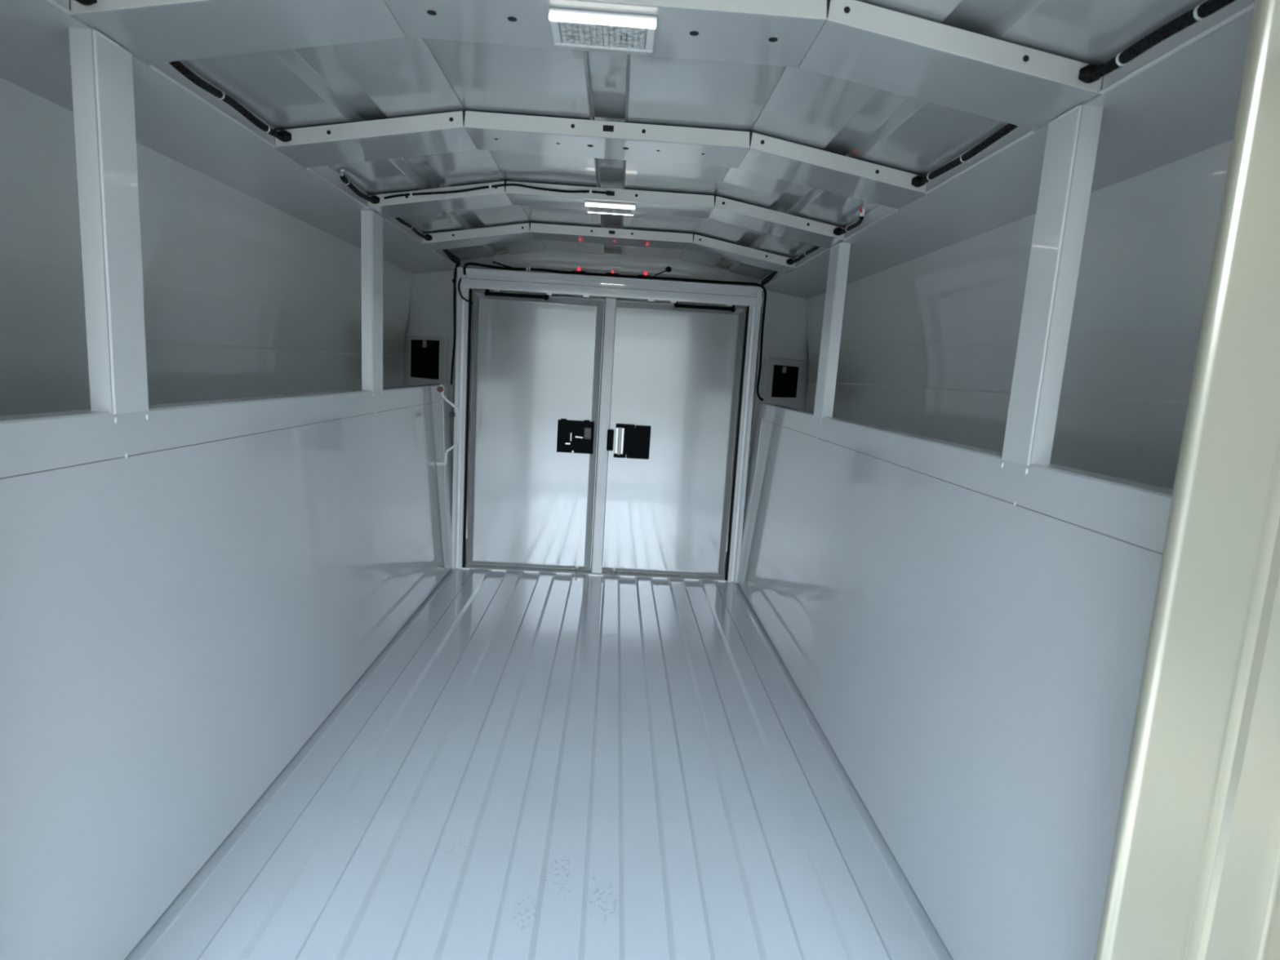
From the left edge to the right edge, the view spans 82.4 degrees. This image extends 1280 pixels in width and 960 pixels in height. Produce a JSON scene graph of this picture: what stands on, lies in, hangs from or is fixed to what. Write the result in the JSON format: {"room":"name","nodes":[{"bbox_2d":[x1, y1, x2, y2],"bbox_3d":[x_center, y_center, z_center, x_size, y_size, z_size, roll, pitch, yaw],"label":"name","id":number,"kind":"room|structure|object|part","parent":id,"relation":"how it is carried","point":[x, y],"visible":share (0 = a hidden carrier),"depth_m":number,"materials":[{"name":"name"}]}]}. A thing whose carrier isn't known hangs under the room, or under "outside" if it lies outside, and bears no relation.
{"room":"cargo space","nodes":[
{"label":"cargo space","id":0,"kind":"room"},
{"bbox_2d":[0,77,413,416],"bbox_3d":[-1.105,-0.133,2.155,0.051,1.300,2.970,3,8,-2],"label":"wall","id":1,"kind":"structure","parent":0,"point":[244,296],"depth_m":1.72,"materials":[{"name":"white metal"}]},
{"bbox_2d":[0,383,452,959],"bbox_3d":[-0.797,0.165,1.947,0.081,0.789,2.450,3,8,-2],"label":"wall","id":2,"kind":"structure","parent":0,"point":[180,615],"depth_m":1.17,"materials":[{"name":"white metal"}]},
{"bbox_2d":[68,26,149,457],"bbox_3d":[-0.745,-0.316,1.036,0.039,0.569,0.078,3,8,-2],"label":"upright post","id":3,"kind":"object","parent":2,"relation":"on","point":[102,70],"visible":0.99,"depth_m":1.01,"materials":[{"name":"white metal"}]},
{"bbox_3d":[-0.730,-0.347,1.032,0.007,0.503,0.078,3,8,-2],"label":"post","id":4,"kind":"part","parent":3,"relation":"part of","materials":[{"name":"white metal"}]},
{"bbox_3d":[-0.792,-0.192,1.878,0.048,0.065,2.420,3,8,-2],"label":"rail","id":5,"kind":"part","parent":2,"relation":"part of","materials":[{"name":"grey metal"}]},
{"bbox_2d":[124,568,457,959],"bbox_3d":[-0.776,0.567,2.008,0.034,0.003,2.450,3,8,-2],"label":"trim","id":6,"kind":"structure","parent":2,"relation":"attached to","point":[167,919],"depth_m":1.45,"materials":[{"name":"white paint"}]},
{"bbox_2d":[360,210,382,413],"bbox_3d":[-0.780,-0.481,2.135,0.039,0.569,0.092,3,8,-2],"label":"upright post","id":7,"kind":"object","parent":2,"relation":"on","point":[371,223],"visible":0.98,"depth_m":2.10,"materials":[{"name":"white metal"}]},
{"bbox_3d":[-0.765,-0.512,2.131,0.007,0.503,0.092,3,8,-2],"label":"post","id":8,"kind":"part","parent":7,"relation":"part of","materials":[{"name":"white metal"}]},
{"bbox_2d":[436,383,459,466],"bbox_3d":[-0.754,-0.213,2.866,0.088,0.321,0.049,3,8,-2],"label":"handle","id":9,"kind":"object","parent":2,"relation":"attached to","point":[441,388],"visible":1,"depth_m":2.87,"materials":[{"name":"white paint"}]},
{"bbox_2d":[145,538,935,959],"bbox_3d":[-0.166,0.585,2.278,2.000,0.059,3.060,3,8,-2],"label":"floor","id":10,"kind":"structure","parent":0,"point":[544,766],"depth_m":1.49,"materials":[{"name":"white paint"}]},
{"bbox_2d":[69,0,1103,551],"bbox_3d":[-0.106,-0.127,1.725,2.120,1.694,4.186,3,8,-2],"label":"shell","id":11,"kind":"object","parent":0,"point":[606,251],"depth_m":3.71,"materials":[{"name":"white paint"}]},
{"bbox_3d":[-0.174,-0.388,3.781,2.120,1.600,0.040,3,8,-2],"label":"panel","id":12,"kind":"part","parent":11,"relation":"part of","materials":[{"name":"white paint"}]},
{"bbox_2d":[404,250,808,508],"bbox_3d":[-0.163,-0.318,3.417,2.040,1.410,0.580,3,8,-2],"label":"wall","id":13,"kind":"structure","parent":0,"point":[431,311],"depth_m":3.36,"materials":[{"name":"grey metal"}]},
{"bbox_2d":[403,335,449,386],"bbox_3d":[-1.057,-0.488,3.528,0.476,0.406,0.010,11,11,42],"label":"access hatch","id":14,"kind":"object","parent":13,"relation":"attached to","point":[424,361],"visible":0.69,"depth_m":3.49,"materials":[{"name":"white paint"}]},
{"bbox_3d":[-1.029,-0.577,3.494,0.251,0.180,0.006,11,11,43],"label":"latch plate","id":15,"kind":"part","parent":14,"relation":"part of","materials":[{"name":"black plastic"}]},
{"bbox_3d":[-0.894,-0.454,3.382,0.033,0.400,0.005,9,10,34],"label":"hatch rail","id":16,"kind":"part","parent":14,"relation":"part of","materials":[{"name":"grey metal"}]},
{"bbox_3d":[-0.955,-0.312,3.426,0.102,1.300,0.682,-3,10,-35],"label":"wing panel","id":17,"kind":"part","parent":13,"relation":"part of","materials":[{"name":"white paint"}]},
{"bbox_2d":[442,248,460,267],"bbox_3d":[-0.745,-0.875,2.873,0.040,0.050,0.257,4,8,3],"label":"wire bundle","id":18,"kind":"object","parent":13,"relation":"attached to","point":[447,252],"visible":0.84,"depth_m":2.90,"materials":[{"name":"black plastic"}]},
{"bbox_2d":[449,262,472,384],"bbox_3d":[-0.740,-0.648,3.038,0.087,0.504,0.025,0,9,-24],"label":"cable","id":19,"kind":"object","parent":13,"relation":"hanging from","point":[454,281],"visible":0.95,"depth_m":3.02,"materials":[{"name":"black plastic"}]},
{"bbox_2d":[466,288,604,573],"bbox_3d":[-0.457,-0.194,3.145,0.552,1.201,0.066,3,8,-2],"label":"door","id":20,"kind":"structure","parent":13,"relation":"in","point":[536,371],"depth_m":3.13,"materials":[{"name":"white paint"}]},
{"bbox_3d":[-0.276,-0.187,3.135,0.155,0.144,0.020,3,8,-2],"label":"latch plate","id":21,"kind":"part","parent":20,"relation":"part of","materials":[{"name":"black plastic"}]},
{"bbox_2d":[572,267,586,272],"bbox_3d":[-0.255,-0.870,3.053,0.060,0.033,0.027,3,8,-2],"label":"marker light","id":22,"kind":"object","parent":13,"relation":"attached to","point":[578,268],"visible":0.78,"depth_m":3.04,"materials":[{"name":"red plastic"}]},
{"bbox_2d":[451,266,763,582],"bbox_3d":[-0.159,-0.214,3.183,1.280,1.293,0.134,3,8,-2],"label":"trim","id":23,"kind":"structure","parent":13,"relation":"attached to","point":[750,297],"depth_m":3.08,"materials":[{"name":"white paint"}]},
{"bbox_3d":[-0.198,0.416,3.289,1.240,0.013,0.108,3,8,-2],"label":"sill","id":24,"kind":"part","parent":23,"relation":"part of","materials":[{"name":"white paint"}]},
{"bbox_3d":[-0.123,-0.934,3.250,1.394,0.140,0.030,3,8,-2],"label":"panel","id":25,"kind":"part","parent":13,"relation":"part of","materials":[{"name":"white paint"}]},
{"bbox_2d":[462,261,766,400],"bbox_3d":[-0.102,-0.660,3.140,1.279,0.558,0.240,3,8,-2],"label":"harness","id":26,"kind":"object","parent":13,"relation":"attached to","point":[668,268],"visible":1,"depth_m":3.05,"materials":[{"name":"black plastic"}]},
{"bbox_2d":[638,271,649,279],"bbox_3d":[0.023,-0.855,3.064,0.060,0.033,0.027,3,8,-2],"label":"marker light","id":27,"kind":"object","parent":13,"relation":"attached to","point":[645,273],"visible":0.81,"depth_m":3.06,"materials":[{"name":"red plastic"}]},
{"bbox_2d":[591,297,745,577],"bbox_3d":[0.116,-0.163,3.169,0.594,1.201,0.065,3,8,-2],"label":"door","id":28,"kind":"structure","parent":13,"relation":"in","point":[670,380],"depth_m":3.15,"materials":[{"name":"white paint"}]},
{"bbox_3d":[-0.088,-0.167,3.139,0.014,0.117,0.014,3,8,-2],"label":"latch rod","id":29,"kind":"part","parent":28,"relation":"part of","materials":[{"name":"metal"}]},
{"bbox_3d":[-0.034,-0.165,3.147,0.153,0.146,0.018,3,8,-2],"label":"latch plate","id":30,"kind":"part","parent":28,"relation":"part of","materials":[{"name":"black plastic"}]},
{"bbox_2d":[760,271,777,285],"bbox_3d":[0.528,-0.820,2.975,0.028,0.038,0.193,2,9,-9],"label":"wire bundle","id":31,"kind":"object","parent":13,"relation":"attached to","point":[765,281],"visible":0.94,"depth_m":2.99,"materials":[{"name":"black plastic"}]},
{"bbox_3d":[0.621,-0.226,3.490,0.102,1.300,0.682,8,10,31],"label":"wing panel","id":32,"kind":"part","parent":13,"relation":"part of","materials":[{"name":"white paint"}]},
{"bbox_2d":[757,356,808,417],"bbox_3d":[0.716,-0.389,3.582,0.010,0.406,0.456,11,11,42],"label":"access hatch","id":33,"kind":"object","parent":13,"relation":"attached to","point":[786,382],"visible":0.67,"depth_m":3.55,"materials":[{"name":"white paint"}]},
{"bbox_3d":[0.569,-0.373,3.431,0.033,0.400,0.005,-3,11,-38],"label":"hatch rail","id":34,"kind":"part","parent":33,"relation":"part of","materials":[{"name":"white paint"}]},
{"bbox_3d":[0.706,-0.478,3.553,0.006,0.152,0.223,11,11,41],"label":"latch plate","id":35,"kind":"part","parent":33,"relation":"part of","materials":[{"name":"black plastic"}]},
{"bbox_2d":[0,0,1255,298],"bbox_3d":[-0.084,-0.781,2.071,1.910,0.126,2.970,3,8,-2],"label":"ceiling","id":36,"kind":"structure","parent":0,"point":[1178,99],"depth_m":1.34,"materials":[{"name":"white paint"}]},
{"bbox_3d":[-0.568,-0.793,1.912,0.395,0.069,2.690,3,8,-2],"label":"roof panel","id":37,"kind":"part","parent":36,"relation":"part of","materials":[{"name":"white paint"}]},
{"bbox_2d":[70,0,1102,130],"bbox_3d":[-0.051,-0.608,1.008,1.331,0.095,0.173,3,8,-2],"label":"bow","id":38,"kind":"object","parent":36,"relation":"attached to","point":[857,42],"visible":0.96,"depth_m":0.99,"materials":[{"name":"white paint"}]},
{"bbox_3d":[-0.526,-0.623,0.921,0.374,0.095,0.001,3,8,-2],"label":"plate","id":39,"kind":"part","parent":38,"relation":"part of","materials":[{"name":"beige paint"}]},
{"bbox_2d":[548,7,657,53],"bbox_3d":[-0.050,-0.616,1.006,0.144,0.015,0.086,3,8,-2],"label":"dome light","id":40,"kind":"object","parent":38,"relation":"attached to","point":[569,27],"visible":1,"depth_m":0.99,"materials":[{"name":"white plastic"}]},
{"bbox_3d":[-0.047,-0.629,0.935,0.581,0.031,0.001,3,8,-2],"label":"plate","id":41,"kind":"part","parent":38,"relation":"part of","materials":[{"name":"beige paint"}]},
{"bbox_3d":[0.429,-0.572,0.959,0.374,0.095,0.001,3,8,-2],"label":"plate","id":42,"kind":"part","parent":38,"relation":"part of","materials":[{"name":"beige paint"}]},
{"bbox_2d":[1090,0,1235,80],"bbox_3d":[0.603,-0.509,0.811,0.022,0.019,0.316,3,8,-2],"label":"wiring loom","id":43,"kind":"object","parent":38,"relation":"attached to","point":[1202,11],"visible":1,"depth_m":0.84,"materials":[{"name":"black plastic"}]},
{"bbox_2d":[275,110,927,208],"bbox_3d":[-0.068,-0.690,1.558,1.331,0.095,0.173,3,8,-2],"label":"bow","id":44,"kind":"object","parent":36,"relation":"attached to","point":[459,131],"visible":0.97,"depth_m":1.51,"materials":[{"name":"white paint"}]},
{"bbox_2d":[168,60,283,140],"bbox_3d":[-0.711,-0.657,1.266,0.018,0.023,0.399,3,8,-2],"label":"wiring loom","id":45,"kind":"object","parent":44,"relation":"attached to","point":[179,66],"visible":0.83,"depth_m":1.24,"materials":[{"name":"black plastic"}]},
{"bbox_3d":[-0.544,-0.706,1.470,0.374,0.095,0.001,3,8,-2],"label":"plate","id":46,"kind":"part","parent":44,"relation":"part of","materials":[{"name":"beige paint"}]},
{"bbox_3d":[-0.064,-0.711,1.484,0.581,0.031,0.001,3,8,-2],"label":"plate","id":47,"kind":"part","parent":44,"relation":"part of","materials":[{"name":"beige paint"}]},
{"bbox_3d":[0.411,-0.654,1.508,0.374,0.095,0.001,3,8,-2],"label":"plate","id":48,"kind":"part","parent":44,"relation":"part of","materials":[{"name":"beige paint"}]},
{"bbox_2d":[919,123,1019,185],"bbox_3d":[0.588,-0.586,1.318,0.018,0.020,0.399,3,8,-2],"label":"wiring loom","id":49,"kind":"object","parent":44,"relation":"attached to","point":[1009,127],"visible":0.83,"depth_m":1.29,"materials":[{"name":"black plastic"}]},
{"bbox_3d":[-0.077,-0.811,1.925,0.579,0.023,2.690,3,8,-2],"label":"roof panel","id":50,"kind":"part","parent":36,"relation":"part of","materials":[{"name":"white paint"}]},
{"bbox_2d":[367,180,844,248],"bbox_3d":[-0.086,-0.772,2.103,1.331,0.095,0.173,3,8,-2],"label":"bow","id":51,"kind":"object","parent":36,"relation":"attached to","point":[714,207],"visible":0.95,"depth_m":2.05,"materials":[{"name":"white paint"}]},
{"bbox_2d":[339,169,374,202],"bbox_3d":[-0.731,-0.758,1.891,0.018,0.039,0.238,3,8,-1],"label":"wiring loom","id":52,"kind":"object","parent":51,"relation":"attached to","point":[343,178],"visible":0.99,"depth_m":1.86,"materials":[{"name":"black plastic"}]},
{"bbox_3d":[-0.561,-0.787,2.015,0.374,0.095,0.001,3,8,-2],"label":"plate","id":53,"kind":"part","parent":51,"relation":"part of","materials":[{"name":"beige paint"}]},
{"bbox_2d":[383,183,613,199],"bbox_3d":[-0.388,-0.785,2.014,0.625,0.064,0.011,3,8,-2],"label":"cable","id":54,"kind":"object","parent":51,"relation":"hanging from","point":[590,191],"visible":1,"depth_m":2.01,"materials":[{"name":"black plastic"}]},
{"bbox_3d":[-0.082,-0.793,2.030,0.581,0.031,0.001,3,8,-2],"label":"plate","id":55,"kind":"part","parent":51,"relation":"part of","materials":[{"name":"beige paint"}]},
{"bbox_2d":[584,200,635,215],"bbox_3d":[-0.085,-0.781,2.102,0.144,0.015,0.089,3,8,-2],"label":"dome light","id":56,"kind":"object","parent":51,"relation":"attached to","point":[592,206],"visible":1,"depth_m":2.06,"materials":[{"name":"white plastic"}]},
{"bbox_3d":[0.394,-0.736,2.054,0.374,0.095,0.001,3,8,-2],"label":"plate","id":57,"kind":"part","parent":51,"relation":"part of","materials":[{"name":"beige paint"}]},
{"bbox_2d":[838,207,865,234],"bbox_3d":[0.566,-0.692,1.957,0.022,0.039,0.209,3,8,-2],"label":"wiring loom","id":58,"kind":"object","parent":51,"relation":"attached to","point":[862,211],"visible":0.99,"depth_m":1.91,"materials":[{"name":"black plastic"}]},
{"bbox_2d":[422,222,795,273],"bbox_3d":[-0.104,-0.858,2.675,1.331,0.095,0.173,3,8,-2],"label":"bow","id":59,"kind":"object","parent":36,"relation":"attached to","point":[527,231],"visible":0.91,"depth_m":2.62,"materials":[{"name":"white paint"}]},
{"bbox_2d":[395,217,427,239],"bbox_3d":[-0.747,-0.824,2.374,0.015,0.020,0.417,3,8,-2],"label":"wiring loom","id":60,"kind":"object","parent":59,"relation":"attached to","point":[398,219],"visible":0.85,"depth_m":2.38,"materials":[{"name":"black plastic"}]},
{"bbox_3d":[-0.579,-0.873,2.587,0.374,0.095,0.001,3,8,-2],"label":"plate","id":61,"kind":"part","parent":59,"relation":"part of","materials":[{"name":"beige paint"}]},
{"bbox_3d":[-0.100,-0.879,2.601,0.581,0.031,0.001,3,8,-2],"label":"plate","id":62,"kind":"part","parent":59,"relation":"part of","materials":[{"name":"beige paint"}]},
{"bbox_3d":[0.376,-0.822,2.625,0.374,0.095,0.001,3,8,-2],"label":"plate","id":63,"kind":"part","parent":59,"relation":"part of","materials":[{"name":"beige paint"}]},
{"bbox_2d":[790,245,820,263],"bbox_3d":[0.553,-0.753,2.426,0.015,0.020,0.417,3,8,-3],"label":"wiring loom","id":64,"kind":"object","parent":59,"relation":"attached to","point":[815,248],"visible":0.82,"depth_m":2.43,"materials":[{"name":"black plastic"}]},
{"bbox_3d":[0.409,-0.740,1.951,0.395,0.069,2.690,3,8,-2],"label":"roof panel","id":65,"kind":"part","parent":36,"relation":"part of","materials":[{"name":"white paint"}]},
{"bbox_2d":[737,402,1173,959],"bbox_3d":[0.531,0.236,2.000,0.081,0.789,2.450,3,8,-2],"label":"wall","id":66,"kind":"structure","parent":0,"point":[971,660],"depth_m":1.19,"materials":[{"name":"white metal"}]},
{"bbox_2d":[813,242,850,438],"bbox_3d":[0.568,-0.408,2.189,0.039,0.569,0.092,3,8,-2],"label":"upright post","id":67,"kind":"object","parent":66,"relation":"on","point":[839,255],"visible":0.99,"depth_m":2.15,"materials":[{"name":"white metal"}]},
{"bbox_3d":[0.557,-0.440,2.183,0.007,0.503,0.092,3,8,-2],"label":"post","id":68,"kind":"part","parent":67,"relation":"part of","materials":[{"name":"white metal"}]},
{"bbox_2d":[731,581,953,959],"bbox_3d":[0.461,0.634,2.057,0.034,0.003,2.450,3,8,-2],"label":"trim","id":69,"kind":"structure","parent":66,"relation":"attached to","point":[936,945],"depth_m":1.55,"materials":[{"name":"white paint"}]},
{"bbox_3d":[0.569,-0.118,1.933,0.048,0.065,2.420,3,8,-2],"label":"rail","id":70,"kind":"part","parent":66,"relation":"part of","materials":[{"name":"white metal"}]},
{"bbox_2d":[1000,104,1103,506],"bbox_3d":[0.603,-0.243,1.089,0.039,0.569,0.078,3,8,-2],"label":"upright post","id":71,"kind":"object","parent":66,"relation":"on","point":[1073,137],"visible":1,"depth_m":1.06,"materials":[{"name":"white metal"}]},
{"bbox_2d":[1093,0,1279,959],"bbox_3d":[-0.083,0.217,0.688,2.060,1.760,0.100,3,8,-2],"label":"trim","id":72,"kind":"structure","parent":66,"relation":"attached to","point":[1194,872],"depth_m":0.71,"materials":[{"name":"beige paint"}]},
{"bbox_2d":[805,139,1232,489],"bbox_3d":[0.851,-0.027,2.234,0.051,1.300,2.970,3,8,-2],"label":"wall","id":73,"kind":"structure","parent":0,"point":[929,342],"depth_m":1.51,"materials":[{"name":"white metal"}]}
]}

